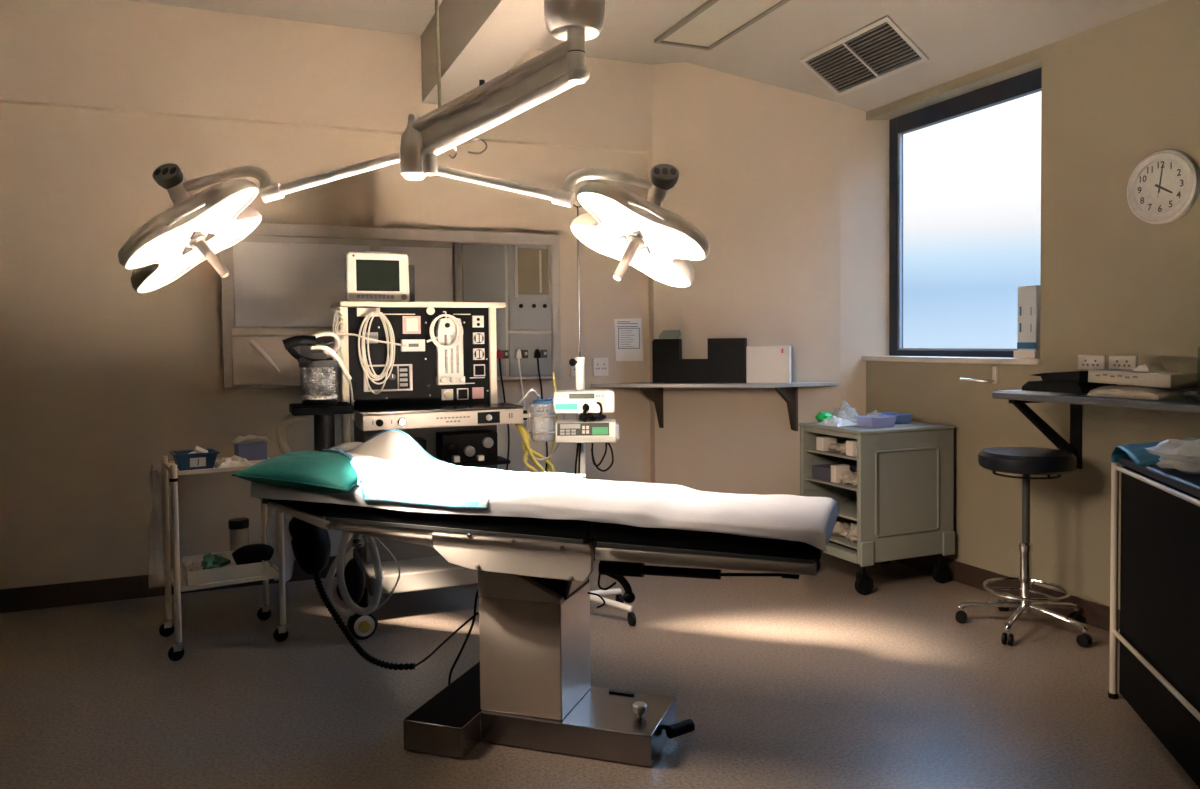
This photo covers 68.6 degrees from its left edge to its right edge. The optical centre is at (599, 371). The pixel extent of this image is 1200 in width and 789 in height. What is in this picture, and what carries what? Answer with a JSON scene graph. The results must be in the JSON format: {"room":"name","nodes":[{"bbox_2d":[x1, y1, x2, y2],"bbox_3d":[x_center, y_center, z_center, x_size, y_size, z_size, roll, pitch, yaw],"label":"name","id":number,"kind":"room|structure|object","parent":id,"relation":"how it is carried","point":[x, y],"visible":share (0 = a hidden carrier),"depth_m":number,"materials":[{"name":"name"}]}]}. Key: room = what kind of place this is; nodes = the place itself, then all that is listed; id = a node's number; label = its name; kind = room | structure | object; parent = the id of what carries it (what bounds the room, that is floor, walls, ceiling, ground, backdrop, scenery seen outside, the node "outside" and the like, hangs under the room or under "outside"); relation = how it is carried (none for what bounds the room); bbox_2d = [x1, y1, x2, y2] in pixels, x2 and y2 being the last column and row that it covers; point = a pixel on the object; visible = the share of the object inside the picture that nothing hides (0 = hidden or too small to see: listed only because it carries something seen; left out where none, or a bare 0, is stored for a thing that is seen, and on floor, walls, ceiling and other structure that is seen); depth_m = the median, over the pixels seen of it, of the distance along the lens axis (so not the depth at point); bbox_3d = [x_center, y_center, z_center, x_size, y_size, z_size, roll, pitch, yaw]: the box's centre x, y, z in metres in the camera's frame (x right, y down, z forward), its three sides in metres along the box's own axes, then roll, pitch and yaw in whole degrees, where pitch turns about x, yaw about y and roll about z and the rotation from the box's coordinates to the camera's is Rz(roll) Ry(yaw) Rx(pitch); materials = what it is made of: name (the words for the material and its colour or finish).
{"room":"operating room","nodes":[
{"label":"operating room","id":0,"kind":"room"},
{"bbox_2d":[0,103,650,588],"bbox_3d":[-2.185,-0.399,5.288,5.455,3.385,0.100,-1,2,-23],"label":"wall","id":1,"kind":"structure","parent":0,"point":[101,378],"depth_m":5.09,"materials":[{"name":"paint"}]},
{"bbox_2d":[0,556,336,612],"bbox_3d":[-2.099,1.227,5.310,5.355,0.130,0.014,-1,2,-23],"label":"baseboard","id":2,"kind":"structure","parent":1,"relation":"attached to","point":[151,585],"depth_m":4.99,"materials":[{"name":"brown plastic"}]},
{"bbox_2d":[0,0,651,153],"bbox_3d":[-2.121,-1.786,5.179,5.355,0.607,0.075,-1,2,-23],"label":"wall","id":3,"kind":"structure","parent":1,"relation":"attached to","point":[126,56],"depth_m":5.17,"materials":[{"name":"paint"}]},
{"bbox_2d":[220,223,560,388],"bbox_3d":[-1.246,-0.414,5.558,2.107,0.983,0.125,-1,2,-23],"label":"wall panel","id":4,"kind":"object","parent":1,"relation":"attached to","point":[283,281],"visible":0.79,"depth_m":5.41,"materials":[{"name":"metal"}]},
{"bbox_2d":[497,350,509,470],"bbox_3d":[-0.611,0.551,5.689,0.076,1.386,0.258,-1,2,-14],"label":"plug","id":5,"kind":"object","parent":4,"relation":"attached to","point":[499,352],"visible":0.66,"depth_m":5.75,"materials":[{"name":"red plastic"}]},
{"bbox_2d":[501,350,508,358],"bbox_3d":[-0.627,-0.115,5.812,0.048,0.055,0.012,-1,2,-23],"label":"socket","id":6,"kind":"object","parent":4,"relation":"attached to","point":[505,353],"depth_m":5.81,"materials":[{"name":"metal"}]},
{"bbox_2d":[515,349,528,471],"bbox_3d":[-0.491,0.548,5.739,0.076,1.386,0.258,-1,2,-14],"label":"plug","id":7,"kind":"object","parent":4,"relation":"attached to","point":[518,352],"visible":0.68,"depth_m":5.80,"materials":[{"name":"white plastic"}]},
{"bbox_2d":[521,350,527,357],"bbox_3d":[-0.503,-0.118,5.864,0.048,0.055,0.012,-1,2,-23],"label":"socket","id":8,"kind":"object","parent":4,"relation":"attached to","point":[524,353],"depth_m":5.86,"materials":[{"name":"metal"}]},
{"bbox_2d":[534,349,547,470],"bbox_3d":[-0.368,0.544,5.790,0.076,1.386,0.258,-1,2,-14],"label":"plug","id":9,"kind":"object","parent":4,"relation":"attached to","point":[537,355],"visible":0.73,"depth_m":5.85,"materials":[{"name":"black plastic"}]},
{"bbox_2d":[540,350,546,357],"bbox_3d":[-0.378,-0.121,5.916,0.048,0.055,0.012,-1,2,-23],"label":"socket","id":10,"kind":"object","parent":4,"relation":"attached to","point":[543,353],"depth_m":5.91,"materials":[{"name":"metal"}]},
{"bbox_2d":[421,0,547,104],"bbox_3d":[0.235,-1.824,2.703,0.320,0.415,6.305,-1,2,-23],"label":"bulkhead","id":11,"kind":"object","parent":1,"relation":"attached to","point":[480,39],"depth_m":4.65,"materials":[{"name":"paint"}]},
{"bbox_2d":[571,366,575,375],"bbox_3d":[-0.167,-0.029,6.078,0.074,0.119,0.018,-1,2,-23],"label":"wall socket","id":12,"kind":"object","parent":1,"relation":"attached to","point":[572,367],"visible":0.23,"depth_m":6.06,"materials":[{"name":"grey plastic"}]},
{"bbox_2d":[593,358,607,375],"bbox_3d":[0.004,-0.033,6.149,0.114,0.128,0.018,-1,2,-23],"label":"wall socket","id":13,"kind":"object","parent":1,"relation":"attached to","point":[600,365],"visible":1,"depth_m":6.14,"materials":[{"name":"grey plastic"}]},
{"bbox_2d":[614,318,642,360],"bbox_3d":[0.205,-0.226,6.229,0.225,0.305,0.007,-1,2,-23],"label":"notice","id":14,"kind":"object","parent":1,"relation":"attached to","point":[628,332],"visible":1,"depth_m":6.23,"materials":[{"name":"white paper"}]},
{"bbox_2d":[617,321,639,348],"bbox_3d":[0.202,-0.259,6.225,0.175,0.193,0.004,-1,2,-23],"label":"print","id":15,"kind":"object","parent":14,"relation":"attached to","point":[628,332],"depth_m":6.22,"materials":[{"name":"grey paper"}]},
{"bbox_2d":[0,552,1199,788],"bbox_3d":[-0.320,1.415,2.608,6.750,0.100,6.580,-1,2,-23],"label":"floor","id":16,"kind":"structure","parent":0,"point":[808,681],"depth_m":3.66,"materials":[{"name":"laminate"}]},
{"bbox_2d":[159,456,287,660],"bbox_3d":[-1.869,0.870,4.337,0.532,0.905,0.432,-2,2,-32],"label":"trolley","id":17,"kind":"object","parent":16,"relation":"on","point":[174,576],"visible":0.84,"depth_m":4.29,"materials":[{"name":"white metal"}]},
{"bbox_2d":[170,448,219,470],"bbox_3d":[-1.928,0.419,4.184,0.196,0.080,0.182,-2,2,-32],"label":"basket","id":18,"kind":"object","parent":17,"relation":"on","point":[183,460],"visible":1,"depth_m":4.12,"materials":[{"name":"blue plastic"}]},
{"bbox_2d":[188,446,207,453],"bbox_3d":[-1.922,0.386,4.190,0.109,0.061,0.066,-2,2,-32],"label":"wrapped swabs","id":19,"kind":"object","parent":18,"relation":"in","point":[197,449],"visible":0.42,"depth_m":4.19,"materials":[{"name":"white paper"}]},
{"bbox_2d":[164,457,268,475],"bbox_3d":[-1.864,0.457,4.330,0.476,0.020,0.412,-2,2,-32],"label":"shelf","id":20,"kind":"object","parent":17,"relation":"attached to","point":[174,471],"depth_m":4.14,"materials":[{"name":"beige metal"}]},
{"bbox_2d":[167,561,278,591],"bbox_3d":[-1.858,0.997,4.349,0.476,0.020,0.412,-2,2,-32],"label":"shelf","id":21,"kind":"object","parent":17,"relation":"attached to","point":[272,572],"depth_m":4.21,"materials":[{"name":"white metal"}]},
{"bbox_2d":[182,550,264,585],"bbox_3d":[-1.828,0.946,4.269,0.344,0.102,0.209,-2,2,-32],"label":"tray","id":22,"kind":"object","parent":17,"relation":"on","point":[231,571],"visible":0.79,"depth_m":4.20,"materials":[{"name":"white plastic"}]},
{"bbox_2d":[187,560,202,571],"bbox_3d":[-1.932,0.953,4.199,0.094,0.099,0.146,-1,2,-23],"label":"crumpled tissue","id":23,"kind":"object","parent":22,"relation":"in","point":[194,566],"visible":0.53,"depth_m":4.18,"materials":[{"name":"white paper"}]},
{"bbox_2d":[201,553,230,569],"bbox_3d":[-1.858,0.928,4.230,0.126,0.111,0.120,1,2,37],"label":"cloth","id":24,"kind":"object","parent":22,"relation":"in","point":[210,561],"visible":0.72,"depth_m":4.21,"materials":[{"name":"fabric"}]},
{"bbox_2d":[232,544,273,564],"bbox_3d":[-1.697,0.893,4.305,0.192,0.096,0.101,-1,2,-23],"label":"face mask","id":25,"kind":"object","parent":22,"relation":"on","point":[253,553],"visible":0.94,"depth_m":4.27,"materials":[{"name":"black rubber"}]},
{"bbox_2d":[214,455,252,467],"bbox_3d":[-1.782,0.428,4.263,0.171,0.049,0.191,-2,2,-32],"label":"wrapping","id":26,"kind":"object","parent":17,"relation":"on","point":[234,461],"visible":0.9,"depth_m":4.21,"materials":[{"name":"white plastic"}]},
{"bbox_2d":[228,518,248,550],"bbox_3d":[-1.836,0.870,4.477,0.097,0.237,0.097,-1,2,-23],"label":"tub","id":27,"kind":"object","parent":17,"relation":"on","point":[238,527],"visible":0.61,"depth_m":4.44,"materials":[{"name":"white plastic"}]},
{"bbox_2d":[231,435,270,460],"bbox_3d":[-1.783,0.386,4.490,0.171,0.122,0.131,-2,2,-32],"label":"box","id":28,"kind":"object","parent":17,"relation":"on","point":[253,450],"visible":0.99,"depth_m":4.45,"materials":[{"name":"blue cardboard"}]},
{"bbox_2d":[266,508,294,581],"bbox_3d":[-1.617,0.875,4.475,0.150,0.400,0.084,-1,2,-23],"label":"bag","id":29,"kind":"object","parent":17,"relation":"hanging from","point":[272,525],"visible":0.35,"depth_m":4.48,"materials":[{"name":"white"}]},
{"bbox_2d":[276,301,554,639],"bbox_3d":[-1.026,0.463,4.764,1.408,1.672,0.856,-1,2,-23],"label":"machine","id":30,"kind":"object","parent":16,"relation":"on","point":[445,400],"visible":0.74,"depth_m":4.64,"materials":[{"name":"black metal"}]},
{"bbox_2d":[314,414,334,450],"bbox_3d":[-1.367,0.331,4.448,0.149,0.245,0.099,-1,2,-23],"label":"post","id":31,"kind":"object","parent":30,"relation":"on","point":[324,425],"depth_m":4.39,"materials":[{"name":"black metal"}]},
{"bbox_2d":[324,531,399,616],"bbox_3d":[-1.171,0.819,4.159,0.278,0.664,0.435,-2,3,-39],"label":"hose","id":32,"kind":"object","parent":30,"relation":"attached to","point":[351,580],"visible":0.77,"depth_m":4.07,"materials":[{"name":"white"}]},
{"bbox_2d":[337,308,405,393],"bbox_3d":[-1.192,-0.107,4.608,0.351,0.453,0.065,-1,2,-23],"label":"cable","id":33,"kind":"object","parent":30,"relation":"hanging from","point":[390,361],"visible":1,"depth_m":4.61,"materials":[{"name":"white plastic"}]},
{"bbox_2d":[346,251,414,301],"bbox_3d":[-1.189,-0.509,4.760,0.368,0.270,0.154,-1,2,-23],"label":"patient monitor","id":34,"kind":"object","parent":30,"relation":"on","point":[371,276],"visible":0.98,"depth_m":4.70,"materials":[{"name":"white plastic"}]},
{"bbox_2d":[330,301,505,309],"bbox_3d":[-1.022,-0.366,4.918,0.885,0.027,0.480,-1,2,-23],"label":"shelf","id":35,"kind":"object","parent":30,"relation":"attached to","point":[342,305],"depth_m":4.71,"materials":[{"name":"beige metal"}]},
{"bbox_2d":[354,403,522,414],"bbox_3d":[-0.851,0.195,4.651,0.840,0.014,0.285,-1,2,-23],"label":"countertop","id":36,"kind":"structure","parent":30,"relation":"on","point":[495,406],"depth_m":4.58,"materials":[{"name":"metal"}]},
{"bbox_2d":[426,311,462,349],"bbox_3d":[-0.831,-0.222,4.723,0.196,0.209,0.065,-1,2,-23],"label":"tube","id":37,"kind":"object","parent":30,"relation":"hanging from","point":[455,342],"visible":1,"depth_m":4.72,"materials":[{"name":"white plastic"}]},
{"bbox_2d":[412,430,509,466],"bbox_3d":[-0.842,0.415,4.669,0.700,0.170,0.200,-1,2,-23],"label":"shelf","id":38,"kind":"object","parent":30,"relation":"attached to","point":[466,448],"depth_m":4.67,"materials":[{"name":"black metal"}]},
{"bbox_2d":[518,388,564,459],"bbox_3d":[-0.311,0.278,4.713,0.239,0.382,0.160,-1,2,-23],"label":"jar","id":39,"kind":"object","parent":30,"relation":"attached to","point":[548,401],"visible":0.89,"depth_m":4.68,"materials":[{"name":"white"}]},
{"bbox_2d":[546,373,557,471],"bbox_3d":[-0.344,0.643,4.843,0.255,1.272,0.099,0,2,24],"label":"gas hose","id":40,"kind":"object","parent":30,"relation":"attached to","point":[553,374],"visible":0.33,"depth_m":4.78,"materials":[{"name":"yellow plastic"}]},
{"bbox_2d":[262,498,822,766],"bbox_3d":[-0.216,0.886,3.297,2.078,0.900,0.655,0,2,19],"label":"table","id":41,"kind":"object","parent":16,"relation":"on","point":[530,687],"visible":0.86,"depth_m":3.11,"materials":[{"name":"metal"}]},
{"bbox_2d":[289,517,478,684],"bbox_3d":[-0.827,0.940,3.639,1.015,0.673,0.240,0,2,22],"label":"cable","id":42,"kind":"object","parent":41,"relation":"hanging from","point":[311,544],"visible":0.89,"depth_m":3.70,"materials":[{"name":"black plastic"}]},
{"bbox_2d":[250,478,838,551],"bbox_3d":[-0.232,0.460,3.274,2.131,0.158,0.569,0,2,19],"label":"mattress","id":43,"kind":"object","parent":41,"relation":"on","point":[810,520],"visible":0.64,"depth_m":2.98,"materials":[{"name":"white fabric"}]},
{"bbox_2d":[232,451,357,492],"bbox_3d":[-1.097,0.388,3.425,0.516,0.133,0.354,0,2,19],"label":"pillow","id":44,"kind":"object","parent":43,"relation":"on","point":[317,471],"visible":0.73,"depth_m":3.30,"materials":[{"name":"teal fabric"}]},
{"bbox_2d":[322,429,585,508],"bbox_3d":[-0.701,0.361,3.436,1.156,0.208,0.596,0,2,19],"label":"drape","id":45,"kind":"object","parent":43,"relation":"on","point":[391,466],"visible":0.94,"depth_m":3.34,"materials":[{"name":"white fabric"}]},
{"bbox_2d":[559,204,635,625],"bbox_3d":[-0.115,0.207,4.587,0.553,2.174,0.589,-1,2,-23],"label":"stand","id":46,"kind":"object","parent":16,"relation":"on","point":[578,362],"visible":0.36,"depth_m":4.55,"materials":[{"name":"white metal"}]},
{"bbox_2d":[553,389,614,421],"bbox_3d":[-0.081,0.173,4.469,0.314,0.159,0.196,-1,2,3],"label":"pump","id":47,"kind":"object","parent":46,"relation":"attached to","point":[600,401],"depth_m":4.43,"materials":[{"name":"white plastic"}]},
{"bbox_2d":[555,419,618,473],"bbox_3d":[-0.061,0.495,4.481,0.320,0.495,0.190,-1,2,0],"label":"pump","id":48,"kind":"object","parent":46,"relation":"attached to","point":[606,431],"visible":0.88,"depth_m":4.39,"materials":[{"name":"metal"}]},
{"bbox_2d":[799,420,954,594],"bbox_3d":[1.662,0.783,5.313,0.691,0.935,0.582,-1,2,-23],"label":"cart","id":49,"kind":"object","parent":16,"relation":"on","point":[901,505],"visible":0.8,"depth_m":5.08,"materials":[{"name":"grey plastic"}]},
{"bbox_2d":[815,411,832,421],"bbox_3d":[1.371,0.279,5.395,0.114,0.074,0.106,-1,2,-23],"label":"packet","id":50,"kind":"object","parent":49,"relation":"on","point":[820,416],"visible":0.71,"depth_m":5.36,"materials":[{"name":"plastic"}]},
{"bbox_2d":[816,436,836,450],"bbox_3d":[1.374,0.436,5.335,0.101,0.080,0.072,-1,2,-23],"label":"carton","id":51,"kind":"object","parent":49,"relation":"on","point":[822,443],"visible":0.74,"depth_m":5.31,"materials":[{"name":"beige cardboard"}]},
{"bbox_2d":[805,477,856,490],"bbox_3d":[1.653,0.656,5.312,0.643,0.012,0.500,-1,2,-23],"label":"shelf","id":52,"kind":"object","parent":49,"relation":"attached to","point":[807,479],"depth_m":5.17,"materials":[{"name":"grey plastic"}]},
{"bbox_2d":[805,448,856,459],"bbox_3d":[1.651,0.481,5.306,0.643,0.012,0.500,-1,2,-23],"label":"shelf","id":53,"kind":"object","parent":49,"relation":"attached to","point":[808,451],"depth_m":5.23,"materials":[{"name":"grey plastic"}]},
{"bbox_2d":[812,463,856,481],"bbox_3d":[1.430,0.611,5.342,0.224,0.080,0.164,-1,2,-23],"label":"storage bin","id":54,"kind":"object","parent":49,"relation":"on","point":[822,472],"visible":0.55,"depth_m":5.31,"materials":[{"name":"plastic"}]},
{"bbox_2d":[828,443,840,451],"bbox_3d":[1.420,0.453,5.257,0.118,0.055,0.111,0,2,14],"label":"packet","id":55,"kind":"object","parent":49,"relation":"on","point":[833,447],"visible":0.65,"depth_m":5.23,"materials":[{"name":"beige plastic"}]},
{"bbox_2d":[817,415,857,426],"bbox_3d":[1.415,0.289,5.240,0.171,0.055,0.201,-1,2,-23],"label":"plastic bag","id":56,"kind":"object","parent":49,"relation":"on","point":[833,421],"visible":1,"depth_m":5.19,"materials":[{"name":"white plastic"}]},
{"bbox_2d":[831,464,849,482],"bbox_3d":[1.426,0.605,5.221,0.100,0.100,0.050,-1,2,-20],"label":"carton","id":57,"kind":"object","parent":49,"relation":"on","point":[836,470],"visible":0.75,"depth_m":5.20,"materials":[{"name":"white cardboard"}]},
{"bbox_2d":[832,522,850,536],"bbox_3d":[1.450,0.942,5.263,0.163,0.099,0.160,0,2,19],"label":"packet","id":58,"kind":"object","parent":49,"relation":"on","point":[840,529],"visible":0.68,"depth_m":5.21,"materials":[{"name":"white plastic"}]},
{"bbox_2d":[837,443,845,453],"bbox_3d":[1.459,0.450,5.164,0.132,0.071,0.096,-1,2,-23],"label":"packet","id":59,"kind":"object","parent":49,"relation":"on","point":[842,449],"visible":0.37,"depth_m":5.14,"materials":[{"name":"white plastic"}]},
{"bbox_2d":[829,534,856,548],"bbox_3d":[1.657,0.986,5.323,0.643,0.012,0.500,-1,2,-23],"label":"shelf","id":60,"kind":"object","parent":49,"relation":"attached to","point":[842,540],"depth_m":5.13,"materials":[{"name":"grey plastic"}]},
{"bbox_2d":[837,500,856,520],"bbox_3d":[1.655,0.826,5.318,0.643,0.012,0.500,-1,2,-23],"label":"shelf","id":61,"kind":"object","parent":49,"relation":"attached to","point":[847,508],"depth_m":5.26,"materials":[{"name":"grey plastic"}]},
{"bbox_2d":[839,470,856,483],"bbox_3d":[1.471,0.618,5.151,0.104,0.085,0.115,1,3,41],"label":"packet","id":62,"kind":"object","parent":49,"relation":"on","point":[847,477],"visible":0.74,"depth_m":5.13,"materials":[{"name":"white plastic"}]},
{"bbox_2d":[845,523,856,542],"bbox_3d":[1.521,0.938,5.107,0.164,0.121,0.140,-2,2,-37],"label":"packet","id":63,"kind":"object","parent":49,"relation":"on","point":[852,534],"visible":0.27,"depth_m":5.08,"materials":[{"name":"white plastic"}]},
{"bbox_2d":[846,440,856,456],"bbox_3d":[1.482,0.442,5.077,0.100,0.085,0.070,-1,2,-17],"label":"carton","id":64,"kind":"object","parent":49,"relation":"on","point":[851,450],"visible":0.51,"depth_m":5.04,"materials":[{"name":"white cardboard"}]},
{"bbox_2d":[852,475,856,486],"bbox_3d":[1.507,0.628,5.059,0.127,0.074,0.083,-1,2,-23],"label":"packet","id":65,"kind":"object","parent":49,"relation":"on","point":[854,482],"visible":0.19,"depth_m":5.04,"materials":[{"name":"white plastic"}]},
{"bbox_2d":[855,415,895,427],"bbox_3d":[1.613,0.291,5.143,0.179,0.060,0.149,-1,2,-23],"label":"tray","id":66,"kind":"object","parent":49,"relation":"on","point":[870,421],"visible":1,"depth_m":5.09,"materials":[{"name":"purple plastic"}]},
{"bbox_2d":[870,412,912,423],"bbox_3d":[1.773,0.284,5.356,0.179,0.055,0.179,-1,2,-23],"label":"tray","id":67,"kind":"object","parent":49,"relation":"on","point":[901,418],"visible":0.66,"depth_m":5.30,"materials":[{"name":"blue plastic"}]},
{"bbox_2d":[955,447,1092,646],"bbox_3d":[2.124,0.832,4.345,0.620,0.892,0.618,-1,2,-23],"label":"stool","id":68,"kind":"object","parent":16,"relation":"on","point":[1025,461],"visible":1,"depth_m":4.29,"materials":[{"name":"black leather"}]},
{"bbox_2d":[1108,456,1199,787],"bbox_3d":[2.230,0.837,2.950,0.656,0.975,1.036,0,2,14],"label":"cabinet","id":69,"kind":"object","parent":16,"relation":"on","point":[1158,634],"visible":1,"depth_m":3.08,"materials":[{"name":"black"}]},
{"bbox_2d":[1111,438,1197,465],"bbox_3d":[2.304,0.297,3.287,0.620,0.151,0.304,0,2,14],"label":"cloth","id":70,"kind":"object","parent":69,"relation":"on","point":[1137,453],"visible":0.44,"depth_m":3.34,"materials":[{"name":"teal fabric"}]},
{"bbox_2d":[1144,439,1199,473],"bbox_3d":[2.096,0.293,3.049,0.298,0.118,0.304,-1,2,-23],"label":"plastic bag","id":71,"kind":"object","parent":69,"relation":"on","point":[1183,456],"visible":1,"depth_m":3.02,"materials":[{"name":"white plastic"}]},
{"bbox_2d":[130,0,1167,111],"bbox_3d":[-0.375,-1.839,2.542,6.750,0.560,6.680,-1,2,-23],"label":"ceiling","id":72,"kind":"structure","parent":0,"point":[959,38],"depth_m":5.09,"materials":[{"name":"paint"}]},
{"bbox_2d":[118,0,708,292],"bbox_3d":[-0.639,-1.154,2.933,1.980,1.751,0.512,0,2,5],"label":"light","id":73,"kind":"object","parent":72,"relation":"hanging from","point":[624,226],"visible":1,"depth_m":2.91,"materials":[{"name":"metal"}]},
{"bbox_2d":[435,0,486,158],"bbox_3d":[-0.688,-1.510,3.909,0.364,1.105,0.139,-1,2,-4],"label":"hanger","id":74,"kind":"object","parent":72,"relation":"hanging from","point":[436,1],"visible":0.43,"depth_m":3.86,"materials":[{"name":"metal"}]},
{"bbox_2d":[654,0,789,49],"bbox_3d":[0.832,-2.112,5.023,0.410,0.032,1.546,-1,2,-23],"label":"recessed light","id":75,"kind":"object","parent":72,"relation":"in","point":[714,22],"visible":1,"depth_m":5.33,"materials":[{"name":"white plastic"}]},
{"bbox_2d":[799,15,928,96],"bbox_3d":[1.576,-1.884,5.307,0.394,0.177,0.911,-1,2,-23],"label":"ceiling vent","id":76,"kind":"object","parent":72,"relation":"in","point":[879,50],"visible":1,"depth_m":5.26,"materials":[{"name":"metal"}]},
{"bbox_2d":[648,62,840,495],"bbox_3d":[0.968,-0.482,6.157,1.409,3.420,0.193,0,2,16],"label":"wall","id":77,"kind":"structure","parent":0,"point":[757,163],"depth_m":6.07,"materials":[{"name":"paint"}]},
{"bbox_2d":[591,382,837,430],"bbox_3d":[0.774,0.246,6.042,1.660,0.338,0.288,0,2,15],"label":"wall shelf","id":78,"kind":"object","parent":77,"relation":"attached to","point":[788,392],"visible":0.93,"depth_m":5.99,"materials":[{"name":"metal"}]},
{"bbox_2d":[652,338,746,382],"bbox_3d":[0.686,-0.076,6.070,0.640,0.304,0.110,0,2,16],"label":"rack","id":79,"kind":"object","parent":78,"relation":"on","point":[726,361],"visible":0.95,"depth_m":6.01,"materials":[{"name":"black plastic"}]},
{"bbox_2d":[658,330,680,338],"bbox_3d":[0.484,-0.259,6.115,0.147,0.061,0.070,0,2,16],"label":"pack","id":80,"kind":"object","parent":79,"relation":"on","point":[665,334],"visible":1,"depth_m":6.08},
{"bbox_2d":[746,346,790,382],"bbox_3d":[1.143,-0.050,5.953,0.288,0.250,0.156,0,2,16],"label":"carton","id":81,"kind":"object","parent":78,"relation":"on","point":[764,364],"visible":1,"depth_m":5.88,"materials":[{"name":"white cardboard"}]},
{"bbox_2d":[840,103,889,419],"bbox_3d":[1.832,-0.326,5.997,0.404,3.100,0.120,-1,2,3],"label":"wall reveal","id":82,"kind":"structure","parent":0,"point":[864,144],"depth_m":5.92,"materials":[{"name":"paint"}]},
{"bbox_2d":[866,0,1199,609],"bbox_3d":[2.957,-0.201,3.449,0.220,3.000,5.495,-1,2,-23],"label":"wall","id":83,"kind":"structure","parent":0,"point":[1116,94],"depth_m":4.41,"materials":[{"name":"beige paint"}]},
{"bbox_2d":[862,356,1041,364],"bbox_3d":[2.109,-0.072,5.329,0.145,0.033,1.417,-1,2,-23],"label":"window sill","id":84,"kind":"structure","parent":83,"relation":"attached to","point":[976,360],"depth_m":5.16,"materials":[{"name":"paint"}]},
{"bbox_2d":[1014,285,1039,357],"bbox_3d":[2.342,-0.269,4.765,0.120,0.391,0.140,-1,2,-23],"label":"carton","id":85,"kind":"object","parent":84,"relation":"on","point":[1028,344],"visible":0.79,"depth_m":4.74,"materials":[{"name":"white cardboard"}]},
{"bbox_2d":[889,67,1041,357],"bbox_3d":[2.221,-0.878,5.309,0.055,1.585,1.319,-1,2,-23],"label":"window","id":86,"kind":"structure","parent":83,"relation":"in","point":[1028,83],"depth_m":5.69,"materials":[{"name":"black metal"}]},
{"bbox_2d":[960,367,997,383],"bbox_3d":[2.135,0.019,4.960,0.201,0.095,0.050,0,2,28],"label":"lever","id":87,"kind":"object","parent":83,"relation":"attached to","point":[994,380],"visible":1,"depth_m":4.93,"materials":[{"name":"silver metal"}]},
{"bbox_2d":[892,555,1119,630],"bbox_3d":[2.868,1.241,3.446,0.014,0.120,5.480,-1,2,-23],"label":"baseboard","id":88,"kind":"structure","parent":83,"relation":"attached to","point":[1094,614],"depth_m":4.89,"materials":[{"name":"brown plastic"}]},
{"bbox_2d":[1078,355,1105,369],"bbox_3d":[2.446,-0.046,4.378,0.016,0.072,0.145,-1,2,-23],"label":"wall socket","id":89,"kind":"object","parent":83,"relation":"attached to","point":[1087,362],"visible":0.9,"depth_m":4.37,"materials":[{"name":"grey plastic"}]},
{"bbox_2d":[992,392,1199,468],"bbox_3d":[2.676,0.330,3.217,0.498,0.400,2.655,-1,2,-23],"label":"bench","id":90,"kind":"object","parent":83,"relation":"attached to","point":[1018,400],"visible":0.68,"depth_m":4.16,"materials":[{"name":"grey laminate"}]},
{"bbox_2d":[997,389,1076,394],"bbox_3d":[2.135,0.098,4.221,0.244,0.007,0.343,-1,2,-23],"label":"paper stack","id":91,"kind":"object","parent":90,"relation":"on","point":[1019,390],"visible":0.6,"depth_m":4.16,"materials":[{"name":"white paper"}]},
{"bbox_2d":[1021,371,1116,393],"bbox_3d":[2.233,0.042,4.187,0.260,0.104,0.338,-1,2,-23],"label":"case","id":92,"kind":"object","parent":91,"relation":"on","point":[1077,382],"visible":0.78,"depth_m":4.07,"materials":[{"name":"black plastic"}]},
{"bbox_2d":[992,392,1199,412],"bbox_3d":[2.672,0.146,3.210,0.495,0.032,2.655,-1,2,-23],"label":"countertop","id":93,"kind":"structure","parent":90,"relation":"on","point":[1183,405],"depth_m":3.77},
{"bbox_2d":[1086,385,1189,399],"bbox_3d":[2.348,0.086,3.835,0.242,0.050,0.342,-1,2,-23],"label":"folded cloth","id":94,"kind":"object","parent":90,"relation":"on","point":[1119,391],"visible":0.85,"depth_m":3.73,"materials":[{"name":"beige fabric"}]},
{"bbox_2d":[1088,369,1197,387],"bbox_3d":[2.351,0.028,3.823,0.171,0.069,0.381,-1,2,-23],"label":"carton","id":95,"kind":"object","parent":94,"relation":"on","point":[1160,379],"visible":0.94,"depth_m":3.74,"materials":[{"name":"white cardboard"}]},
{"bbox_2d":[1133,364,1164,371],"bbox_3d":[2.350,-0.019,3.849,0.100,0.031,0.189,-1,2,-23],"label":"booklet","id":96,"kind":"object","parent":95,"relation":"on","point":[1147,367],"visible":0.91,"depth_m":3.77,"materials":[{"name":"white paper"}]},
{"bbox_2d":[1183,385,1199,400],"bbox_3d":[2.501,0.087,3.573,0.244,0.070,0.203,-1,2,-23],"label":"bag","id":97,"kind":"object","parent":90,"relation":"on","point":[1191,392],"visible":1,"depth_m":3.57,"materials":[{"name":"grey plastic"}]},
{"bbox_2d":[1197,347,1199,384],"bbox_3d":[2.676,-0.003,3.666,0.120,0.235,0.300,-1,2,-23],"label":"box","id":98,"kind":"object","parent":90,"relation":"on","point":[1198,368],"visible":0.52,"depth_m":3.77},
{"bbox_2d":[1109,355,1136,369],"bbox_3d":[2.510,-0.042,4.224,0.016,0.072,0.140,-1,2,-23],"label":"wall socket","id":99,"kind":"object","parent":83,"relation":"attached to","point":[1115,361],"visible":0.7,"depth_m":4.22,"materials":[{"name":"grey plastic"}]},
{"bbox_2d":[1127,150,1199,223],"bbox_3d":[2.562,-0.843,4.017,0.041,0.334,0.334,-1,2,-23],"label":"wall clock","id":100,"kind":"object","parent":83,"relation":"attached to","point":[1165,184],"visible":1,"depth_m":4.00,"materials":[{"name":"white plastic"}]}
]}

